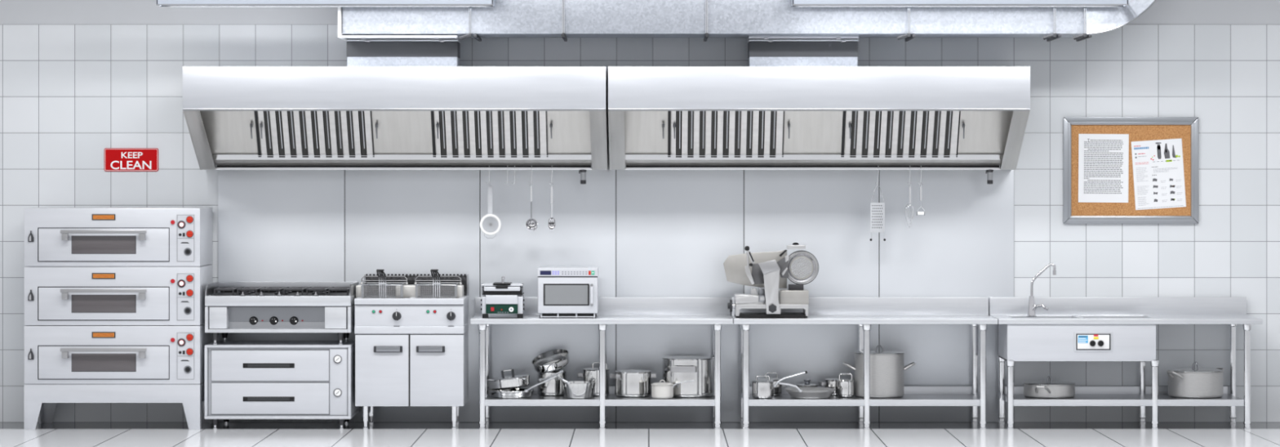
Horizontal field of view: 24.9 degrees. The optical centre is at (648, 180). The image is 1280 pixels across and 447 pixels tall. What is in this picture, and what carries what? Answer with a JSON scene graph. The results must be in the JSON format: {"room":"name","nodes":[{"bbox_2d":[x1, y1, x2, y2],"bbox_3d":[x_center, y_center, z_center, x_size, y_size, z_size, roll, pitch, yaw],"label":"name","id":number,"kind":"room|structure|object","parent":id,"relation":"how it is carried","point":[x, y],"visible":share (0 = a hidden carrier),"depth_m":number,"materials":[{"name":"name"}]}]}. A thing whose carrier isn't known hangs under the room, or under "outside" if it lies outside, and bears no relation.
{"room":"commercial kitchen","nodes":[
{"label":"commercial kitchen","id":0,"kind":"room"},
{"bbox_2d":[0,0,1279,422],"bbox_3d":[0.000,-0.196,24.075,15.000,4.400,0.150,0,0,0],"label":"wall","id":1,"kind":"structure","parent":0,"point":[79,79],"depth_m":24.00,"materials":[{"name":"white tile"}]},
{"bbox_2d":[104,147,158,171],"bbox_3d":[-4.291,-0.170,23.994,0.448,0.191,0.010,0,0,0],"label":"wall sign","id":2,"kind":"object","parent":1,"relation":"attached to","point":[116,159],"visible":1,"depth_m":23.99,"materials":[{"name":"red plastic"}]},
{"bbox_2d":[217,169,344,421],"bbox_3d":[-3.047,0.828,23.994,1.048,2.348,0.012,0,0,0],"label":"wall panel","id":3,"kind":"object","parent":1,"relation":"attached to","point":[274,225],"depth_m":23.99,"materials":[{"name":"metal"}]},
{"bbox_2d":[182,66,608,183],"bbox_3d":[-2.006,-0.431,23.392,3.337,0.928,1.191,0,0,0],"label":"extraction hood","id":4,"kind":"object","parent":1,"relation":"attached to","point":[237,117],"visible":1,"depth_m":23.41,"materials":[{"name":"metal"}]},
{"bbox_2d":[346,35,461,66],"bbox_3d":[-1.988,-1.030,23.475,0.903,0.268,0.370,0,0,0],"label":"duct riser","id":5,"kind":"object","parent":4,"relation":"on","point":[360,51],"visible":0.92,"depth_m":23.33,"materials":[{"name":"grey metal"}]},
{"bbox_2d":[578,169,586,183],"bbox_3d":[-0.537,-0.026,23.720,0.059,0.118,0.059,0,0,45],"label":"cup","id":6,"kind":"object","parent":4,"relation":"on","point":[583,172],"depth_m":23.70,"materials":[{"name":"silver metal"}]},
{"bbox_3d":[-1.317,-0.049,23.690,0.032,0.162,0.012,0,0,0],"label":"s-hook","id":7,"kind":"object","parent":4,"relation":"hanging from","visible":0},
{"bbox_2d":[480,182,501,238],"bbox_3d":[-1.296,0.248,23.705,0.176,0.455,0.062,0,0,0],"label":"sieve","id":8,"kind":"object","parent":7,"relation":"hanging from","point":[489,186],"visible":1,"depth_m":23.68,"materials":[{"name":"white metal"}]},
{"bbox_3d":[-0.970,-0.049,23.690,0.032,0.162,0.012,0,0,0],"label":"s-hook","id":9,"kind":"object","parent":4,"relation":"hanging from","visible":0},
{"bbox_2d":[525,182,537,231],"bbox_3d":[-0.958,0.220,23.693,0.096,0.390,0.056,0,0,0],"label":"ladle","id":10,"kind":"object","parent":9,"relation":"hanging from","point":[531,224],"visible":1,"depth_m":23.68,"materials":[{"name":"metal"}]},
{"bbox_2d":[525,218,537,231],"bbox_3d":[-0.958,0.365,23.693,0.096,0.100,0.056,0,0,0],"label":"bowl","id":11,"kind":"object","parent":10,"relation":"on","point":[531,224],"depth_m":23.70,"materials":[{"name":"silver metal"}]},
{"bbox_2d":[345,169,479,421],"bbox_3d":[-1.960,0.828,23.994,1.115,2.348,0.012,0,0,0],"label":"wall panel","id":12,"kind":"object","parent":1,"relation":"attached to","point":[397,221],"depth_m":23.99,"materials":[{"name":"metal"}]},
{"bbox_2d":[344,169,744,421],"bbox_3d":[-0.272,0.833,23.999,6.600,2.338,0.002,0,0,0],"label":"trim","id":13,"kind":"structure","parent":1,"relation":"attached to","point":[344,170],"depth_m":24.00,"materials":[{"name":"black"}]},
{"bbox_2d":[480,137,615,421],"bbox_3d":[-0.836,0.828,23.994,1.121,2.348,0.012,0,0,0],"label":"wall panel","id":14,"kind":"object","parent":1,"relation":"attached to","point":[584,232],"depth_m":23.99,"materials":[{"name":"metal"}]},
{"bbox_2d":[616,169,743,421],"bbox_3d":[0.259,0.828,23.994,1.055,2.348,0.012,0,0,0],"label":"wall panel","id":15,"kind":"object","parent":1,"relation":"attached to","point":[677,230],"depth_m":23.99,"materials":[{"name":"metal"}]},
{"bbox_2d":[744,169,879,421],"bbox_3d":[1.350,0.828,23.994,1.115,2.348,0.012,0,0,0],"label":"wall panel","id":16,"kind":"object","parent":1,"relation":"attached to","point":[826,211],"depth_m":23.99,"materials":[{"name":"metal"}]},
{"bbox_2d":[608,66,1030,183],"bbox_3d":[1.343,-0.431,23.392,3.328,0.928,1.191,0,0,0],"label":"extraction hood","id":17,"kind":"object","parent":1,"relation":"attached to","point":[660,117],"visible":1,"depth_m":23.41,"materials":[{"name":"metal"}]},
{"bbox_2d":[747,35,858,66],"bbox_3d":[1.250,-1.030,23.475,0.887,0.268,0.370,0,0,0],"label":"duct riser","id":18,"kind":"object","parent":17,"relation":"on","point":[762,50],"visible":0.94,"depth_m":23.33,"materials":[{"name":"grey metal"}]},
{"bbox_2d":[986,169,993,183],"bbox_3d":[2.798,-0.026,23.720,0.059,0.118,0.059,0,0,45],"label":"cup","id":19,"kind":"object","parent":17,"relation":"on","point":[989,180],"depth_m":23.70,"materials":[{"name":"silver metal"}]},
{"bbox_3d":[1.868,-0.049,23.690,0.032,0.162,0.012,0,0,0],"label":"s-hook","id":20,"kind":"object","parent":17,"relation":"hanging from","visible":0},
{"bbox_2d":[870,184,885,240],"bbox_3d":[1.874,0.262,23.675,0.129,0.470,0.031,0,0,0],"label":"grater","id":21,"kind":"object","parent":20,"relation":"hanging from","point":[877,210],"visible":1,"depth_m":23.67,"materials":[{"name":"metal"}]},
{"bbox_3d":[2.218,-0.049,23.690,0.032,0.162,0.012,0,0,0],"label":"s-hook","id":22,"kind":"object","parent":17,"relation":"hanging from","visible":0},
{"bbox_2d":[916,182,924,215],"bbox_3d":[2.225,0.156,23.685,0.069,0.265,0.023,0,0,0],"label":"peeler","id":23,"kind":"object","parent":22,"relation":"hanging from","point":[920,186],"visible":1,"depth_m":23.68,"materials":[{"name":"metal"}]},
{"bbox_2d":[879,169,1013,421],"bbox_3d":[2.470,0.828,23.994,1.115,2.348,0.012,0,0,0],"label":"wall panel","id":24,"kind":"object","parent":1,"relation":"attached to","point":[962,245],"depth_m":23.99,"materials":[{"name":"metal"}]},
{"bbox_2d":[1062,116,1199,223],"bbox_3d":[3.997,-0.082,23.982,1.122,0.883,0.035,0,0,0],"label":"pinboard","id":25,"kind":"object","parent":1,"relation":"attached to","point":[1138,128],"visible":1,"depth_m":23.99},
{"bbox_2d":[1078,133,1128,202],"bbox_3d":[3.769,-0.100,23.986,0.415,0.567,0.002,0,0,0],"label":"printed letter","id":26,"kind":"object","parent":25,"relation":"attached to","point":[1103,158],"visible":1,"depth_m":23.99,"materials":[{"name":"white paper"}]},
{"bbox_2d":[1131,137,1186,209],"bbox_3d":[4.226,-0.050,23.986,0.457,0.594,0.002,0,0,0],"label":"flyer","id":27,"kind":"object","parent":25,"relation":"attached to","point":[1158,175],"visible":1,"depth_m":23.99,"materials":[{"name":"white paper"}]},
{"bbox_2d":[0,422,1279,446],"bbox_3d":[0.000,2.054,20.575,15.000,0.100,7.150,0,0,0],"label":"floor","id":28,"kind":"structure","parent":0,"point":[11,433],"depth_m":22.70,"materials":[{"name":"tile"}]},
{"bbox_2d":[23,382,212,429],"bbox_3d":[-4.319,1.823,23.615,1.416,0.362,0.670,0,0,0],"label":"stand","id":29,"kind":"object","parent":28,"relation":"on","point":[41,400],"visible":0.83,"depth_m":23.28,"materials":[{"name":"metal"}]},
{"bbox_2d":[24,323,212,383],"bbox_3d":[-4.319,1.405,23.578,1.416,0.469,0.745,0,0,0],"label":"oven","id":30,"kind":"object","parent":29,"relation":"on","point":[54,353],"visible":0.99,"depth_m":23.28,"materials":[{"name":"metal"}]},
{"bbox_2d":[24,264,212,324],"bbox_3d":[-4.319,0.932,23.578,1.416,0.469,0.745,0,0,0],"label":"oven","id":31,"kind":"object","parent":30,"relation":"on","point":[54,295],"visible":1,"depth_m":23.28,"materials":[{"name":"metal"}]},
{"bbox_2d":[24,207,212,266],"bbox_3d":[-4.319,0.459,23.578,1.416,0.469,0.745,0,0,0],"label":"oven","id":32,"kind":"object","parent":31,"relation":"on","point":[54,236],"visible":1,"depth_m":23.28,"materials":[{"name":"metal"}]},
{"bbox_2d":[204,340,359,428],"bbox_3d":[-2.986,1.664,23.605,1.178,0.677,0.670,0,0,0],"label":"drawer unit","id":33,"kind":"object","parent":28,"relation":"on","point":[243,379],"visible":0.95,"depth_m":23.28,"materials":[{"name":"metal"}]},
{"bbox_2d":[204,281,358,344],"bbox_3d":[-2.985,1.081,23.610,1.175,0.485,0.660,0,0,0],"label":"gas range","id":34,"kind":"object","parent":33,"relation":"on","point":[229,306],"visible":1,"depth_m":23.39,"materials":[{"name":"metal"}]},
{"bbox_2d":[354,273,468,428],"bbox_3d":[-1.937,1.389,23.595,0.899,1.231,0.690,0,0,0],"label":"fryer","id":35,"kind":"object","parent":28,"relation":"on","point":[411,350],"visible":0.95,"depth_m":23.28,"materials":[{"name":"metal"}]},
{"bbox_2d":[360,269,408,297],"bbox_3d":[-2.180,0.884,23.561,0.390,0.336,0.566,0,0,0],"label":"basket","id":36,"kind":"object","parent":35,"relation":"hanging from","point":[364,287],"visible":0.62,"depth_m":23.44,"materials":[{"name":"grey metal"}]},
{"bbox_2d":[414,269,462,297],"bbox_3d":[-1.736,0.884,23.561,0.390,0.336,0.566,0,0,0],"label":"basket","id":37,"kind":"object","parent":35,"relation":"hanging from","point":[437,284],"visible":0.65,"depth_m":23.44,"materials":[{"name":"grey metal"}]},
{"bbox_2d":[470,297,733,428],"bbox_3d":[-0.379,1.485,23.644,2.117,1.036,0.652,0,0,0],"label":"work table","id":38,"kind":"object","parent":28,"relation":"on","point":[714,311],"visible":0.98,"depth_m":23.34,"materials":[{"name":"metal"}]},
{"bbox_2d":[480,275,524,317],"bbox_3d":[-1.188,0.945,23.561,0.352,0.339,0.338,0,0,0],"label":"press","id":39,"kind":"object","parent":38,"relation":"on","point":[499,297],"visible":1,"depth_m":23.42,"materials":[{"name":"metal"}]},
{"bbox_2d":[487,374,556,397],"bbox_3d":[-1.011,1.670,23.617,0.616,0.192,0.380,0,0,11],"label":"saute pan","id":40,"kind":"object","parent":38,"relation":"on","point":[515,392],"visible":0.93,"depth_m":23.49,"materials":[{"name":"metal"}]},
{"bbox_2d":[486,368,530,390],"bbox_3d":[-1.148,1.628,23.660,0.358,0.172,0.360,0,0,20],"label":"saute pan","id":41,"kind":"object","parent":40,"relation":"on","point":[513,380],"visible":1,"depth_m":23.53,"materials":[{"name":"metal"}]},
{"bbox_2d":[537,370,566,395],"bbox_3d":[-0.796,1.669,23.810,0.246,0.192,0.246,0,0,0],"label":"saucepan","id":42,"kind":"object","parent":38,"relation":"on","point":[553,387],"visible":0.79,"depth_m":23.71,"materials":[{"name":"metal"}]},
{"bbox_2d":[531,348,569,381],"bbox_3d":[-0.811,1.514,23.671,0.320,0.251,0.453,0,0,6],"label":"frying pan","id":43,"kind":"object","parent":42,"relation":"on","point":[552,360],"visible":1,"depth_m":23.79,"materials":[{"name":"metal"}]},
{"bbox_2d":[537,266,598,317],"bbox_3d":[-0.657,0.912,23.627,0.484,0.405,0.506,0,0,0],"label":"microwave oven","id":44,"kind":"object","parent":38,"relation":"on","point":[562,291],"visible":1,"depth_m":23.41,"materials":[{"name":"metal"}]},
{"bbox_2d":[556,374,595,398],"bbox_3d":[-0.599,1.671,23.528,0.343,0.189,0.288,0,0,0],"label":"saucepan","id":45,"kind":"object","parent":38,"relation":"on","point":[572,388],"visible":1,"depth_m":23.43,"materials":[{"name":"metal"}]},
{"bbox_2d":[577,361,609,395],"bbox_3d":[-0.453,1.629,23.795,0.262,0.273,0.224,0,0,0],"label":"casserole","id":46,"kind":"object","parent":38,"relation":"on","point":[592,374],"visible":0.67,"depth_m":23.71,"materials":[{"name":"metal"}]},
{"bbox_2d":[470,315,733,324],"bbox_3d":[-0.379,1.137,23.645,2.117,0.044,0.650,0,0,0],"label":"countertop","id":47,"kind":"structure","parent":38,"relation":"on","point":[477,319],"depth_m":23.32,"materials":[{"name":"metal"}]},
{"bbox_2d":[475,297,730,315],"bbox_3d":[-0.380,1.042,23.954,2.112,0.150,0.032,0,0,0],"label":"backsplash","id":48,"kind":"structure","parent":38,"relation":"attached to","point":[606,305],"depth_m":23.95,"materials":[{"name":"metal"}]},
{"bbox_2d":[609,368,656,396],"bbox_3d":[-0.129,1.657,23.700,0.382,0.218,0.306,0,0,0],"label":"casserole","id":49,"kind":"object","parent":38,"relation":"on","point":[628,382],"visible":1,"depth_m":23.57,"materials":[{"name":"metal"}]},
{"bbox_2d":[651,379,694,398],"bbox_3d":[0.194,1.690,23.460,0.354,0.151,0.186,0,0,0],"label":"saucepan","id":50,"kind":"object","parent":38,"relation":"on","point":[660,389],"visible":1,"depth_m":23.39,"materials":[{"name":"metal"}]},
{"bbox_2d":[662,355,714,397],"bbox_3d":[0.325,1.602,23.730,0.436,0.327,0.550,0,0,0],"label":"stockpot","id":51,"kind":"object","parent":38,"relation":"on","point":[676,368],"visible":0.93,"depth_m":23.55,"materials":[{"name":"metal"}]},
{"bbox_2d":[731,297,998,428],"bbox_3d":[1.749,1.485,23.644,2.132,1.036,0.652,0,0,0],"label":"work table","id":52,"kind":"object","parent":28,"relation":"on","point":[864,312],"visible":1,"depth_m":23.55,"materials":[{"name":"metal"}]},
{"bbox_2d":[723,242,818,317],"bbox_3d":[0.997,0.810,23.593,0.776,0.608,0.415,0,0,0],"label":"meat slicer","id":53,"kind":"object","parent":52,"relation":"on","point":[769,270],"visible":1,"depth_m":23.52,"materials":[{"name":"metal"}]},
{"bbox_2d":[756,371,786,395],"bbox_3d":[1.012,1.670,23.780,0.248,0.191,0.210,0,0,0],"label":"casserole","id":54,"kind":"object","parent":52,"relation":"on","point":[778,389],"visible":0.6,"depth_m":23.72,"materials":[{"name":"metal"}]},
{"bbox_2d":[751,370,807,398],"bbox_3d":[1.060,1.656,23.480,0.456,0.219,0.186,0,0,0],"label":"saucepan","id":55,"kind":"object","parent":52,"relation":"on","point":[761,388],"visible":1,"depth_m":23.41,"materials":[{"name":"metal"}]},
{"bbox_2d":[795,378,817,386],"bbox_3d":[1.306,1.704,23.850,0.180,0.124,0.180,0,0,0],"label":"lid","id":56,"kind":"object","parent":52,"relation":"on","point":[806,384],"visible":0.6,"depth_m":23.80,"materials":[{"name":"metal"}]},
{"bbox_2d":[778,382,835,398],"bbox_3d":[1.287,1.699,23.550,0.472,0.134,0.416,0,0,0],"label":"frying pan","id":57,"kind":"object","parent":52,"relation":"on","point":[794,392],"visible":1,"depth_m":23.41,"materials":[{"name":"metal"}]},
{"bbox_2d":[818,377,844,395],"bbox_3d":[1.509,1.695,23.830,0.221,0.141,0.176,0,0,0],"label":"casserole","id":58,"kind":"object","parent":52,"relation":"on","point":[831,382],"visible":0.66,"depth_m":23.76,"materials":[{"name":"metal"}]},
{"bbox_2d":[836,373,854,396],"bbox_3d":[1.605,1.669,23.600,0.150,0.194,0.150,0,0,0],"label":"saucepan","id":59,"kind":"object","parent":52,"relation":"on","point":[845,387],"visible":1,"depth_m":23.55,"materials":[{"name":"metal"}]},
{"bbox_2d":[731,297,988,315],"bbox_3d":[1.749,1.042,23.954,2.126,0.150,0.032,0,0,0],"label":"backsplash","id":60,"kind":"structure","parent":52,"relation":"attached to","point":[816,305],"depth_m":23.95,"materials":[{"name":"metal"}]},
{"bbox_2d":[731,315,998,324],"bbox_3d":[1.749,1.137,23.645,2.132,0.044,0.650,0,0,0],"label":"countertop","id":61,"kind":"structure","parent":52,"relation":"on","point":[811,319],"depth_m":23.32,"materials":[{"name":"metal"}]},
{"bbox_2d":[843,344,915,397],"bbox_3d":[1.885,1.555,23.670,0.500,0.421,0.414,0,0,38],"label":"stockpot","id":62,"kind":"object","parent":52,"relation":"on","point":[886,366],"visible":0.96,"depth_m":23.50,"materials":[{"name":"metal"}]},
{"bbox_2d":[989,297,1262,428],"bbox_3d":[3.884,1.485,23.634,2.129,1.036,0.672,0,0,0],"label":"table","id":63,"kind":"object","parent":28,"relation":"on","point":[1072,328],"visible":1,"depth_m":23.34,"materials":[{"name":"metal"}]},
{"bbox_2d":[1026,262,1056,316],"bbox_3d":[3.202,0.895,23.609,0.241,0.438,0.124,0,0,8],"label":"faucet","id":64,"kind":"object","parent":63,"relation":"on","point":[1032,307],"visible":1,"depth_m":23.62,"materials":[{"name":"silver metal"}]},
{"bbox_2d":[1009,315,1076,317],"bbox_3d":[3.213,1.240,23.625,0.542,0.250,0.410,0,0,0],"label":"basin","id":65,"kind":"object","parent":63,"relation":"in","point":[1010,316],"depth_m":23.83,"materials":[{"name":"metal"}]},
{"bbox_2d":[1023,375,1075,397],"bbox_3d":[3.273,1.680,23.640,0.424,0.172,0.507,0,0,-16],"label":"casserole","id":66,"kind":"object","parent":63,"relation":"on","point":[1033,388],"visible":1,"depth_m":23.47,"materials":[{"name":"metal"}]},
{"bbox_2d":[1081,315,1149,317],"bbox_3d":[3.804,1.240,23.625,0.548,0.250,0.410,0,0,0],"label":"basin","id":67,"kind":"object","parent":63,"relation":"in","point":[1082,316],"depth_m":23.83,"materials":[{"name":"metal"}]},
{"bbox_2d":[989,297,1246,315],"bbox_3d":[3.885,1.042,23.954,2.124,0.150,0.032,0,0,0],"label":"backsplash","id":68,"kind":"structure","parent":63,"relation":"attached to","point":[997,305],"depth_m":23.95,"materials":[{"name":"metal"}]},
{"bbox_2d":[990,315,1262,324],"bbox_3d":[3.884,1.136,23.645,2.129,0.047,0.650,0,0,0],"label":"countertop","id":69,"kind":"structure","parent":63,"relation":"on","point":[1002,319],"depth_m":23.32,"materials":[{"name":"metal"}]},
{"bbox_2d":[1166,360,1224,397],"bbox_3d":[4.471,1.623,23.660,0.534,0.286,0.454,0,0,0],"label":"casserole","id":70,"kind":"object","parent":63,"relation":"on","point":[1183,382],"visible":1,"depth_m":23.48,"materials":[{"name":"metal"}]},
{"bbox_3d":[0.000,-2.446,20.575,15.000,0.100,7.150,0,0,0],"label":"ceiling","id":71,"kind":"structure","parent":0,"visible":0},
{"bbox_2d":[155,0,494,6],"bbox_3d":[-2.547,-1.885,22.840,2.648,1.023,0.204,0,0,0],"label":"light","id":72,"kind":"object","parent":71,"relation":"hanging from","point":[158,2],"visible":1,"depth_m":22.74,"materials":[{"name":"grey plastic"}]},
{"bbox_2d":[337,0,1155,41],"bbox_3d":[0.867,-1.756,23.356,6.689,1.280,0.688,0,0,0],"label":"ventilation duct","id":73,"kind":"object","parent":71,"relation":"hanging from","point":[564,19],"visible":0.99,"depth_m":23.05,"materials":[{"name":"silver metal"}]},
{"bbox_2d":[791,0,1128,6],"bbox_3d":[2.449,-1.885,22.840,2.641,1.023,0.204,0,0,0],"label":"light","id":74,"kind":"object","parent":71,"relation":"hanging from","point":[793,2],"visible":1,"depth_m":22.74,"materials":[{"name":"grey plastic"}]},
{"bbox_3d":[-0.803,-0.049,23.690,0.032,0.162,0.012,0,0,0],"label":"s-hook","id":75,"kind":"object","parent":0,"visible":0},
{"bbox_2d":[548,182,555,229],"bbox_3d":[-0.794,0.214,23.686,0.060,0.383,0.030,0,0,0],"label":"slotted spoon","id":76,"kind":"object","parent":75,"relation":"hanging from","point":[551,221],"visible":1,"depth_m":23.68,"materials":[{"name":"metal"}]},
{"bbox_2d":[548,217,555,229],"bbox_3d":[-0.794,0.354,23.689,0.060,0.105,0.025,0,0,0],"label":"bowl","id":77,"kind":"object","parent":76,"relation":"on","point":[551,221],"depth_m":23.69,"materials":[{"name":"silver metal"}]},
{"bbox_3d":[2.128,-0.049,23.690,0.032,0.162,0.012,0,0,0],"label":"s-hook","id":78,"kind":"object","parent":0,"visible":0},
{"bbox_2d":[904,182,913,227],"bbox_3d":[2.132,0.210,23.685,0.075,0.374,0.037,0,0,0],"label":"whisk","id":79,"kind":"object","parent":78,"relation":"hanging from","point":[909,186],"visible":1,"depth_m":23.68,"materials":[{"name":"metal"}]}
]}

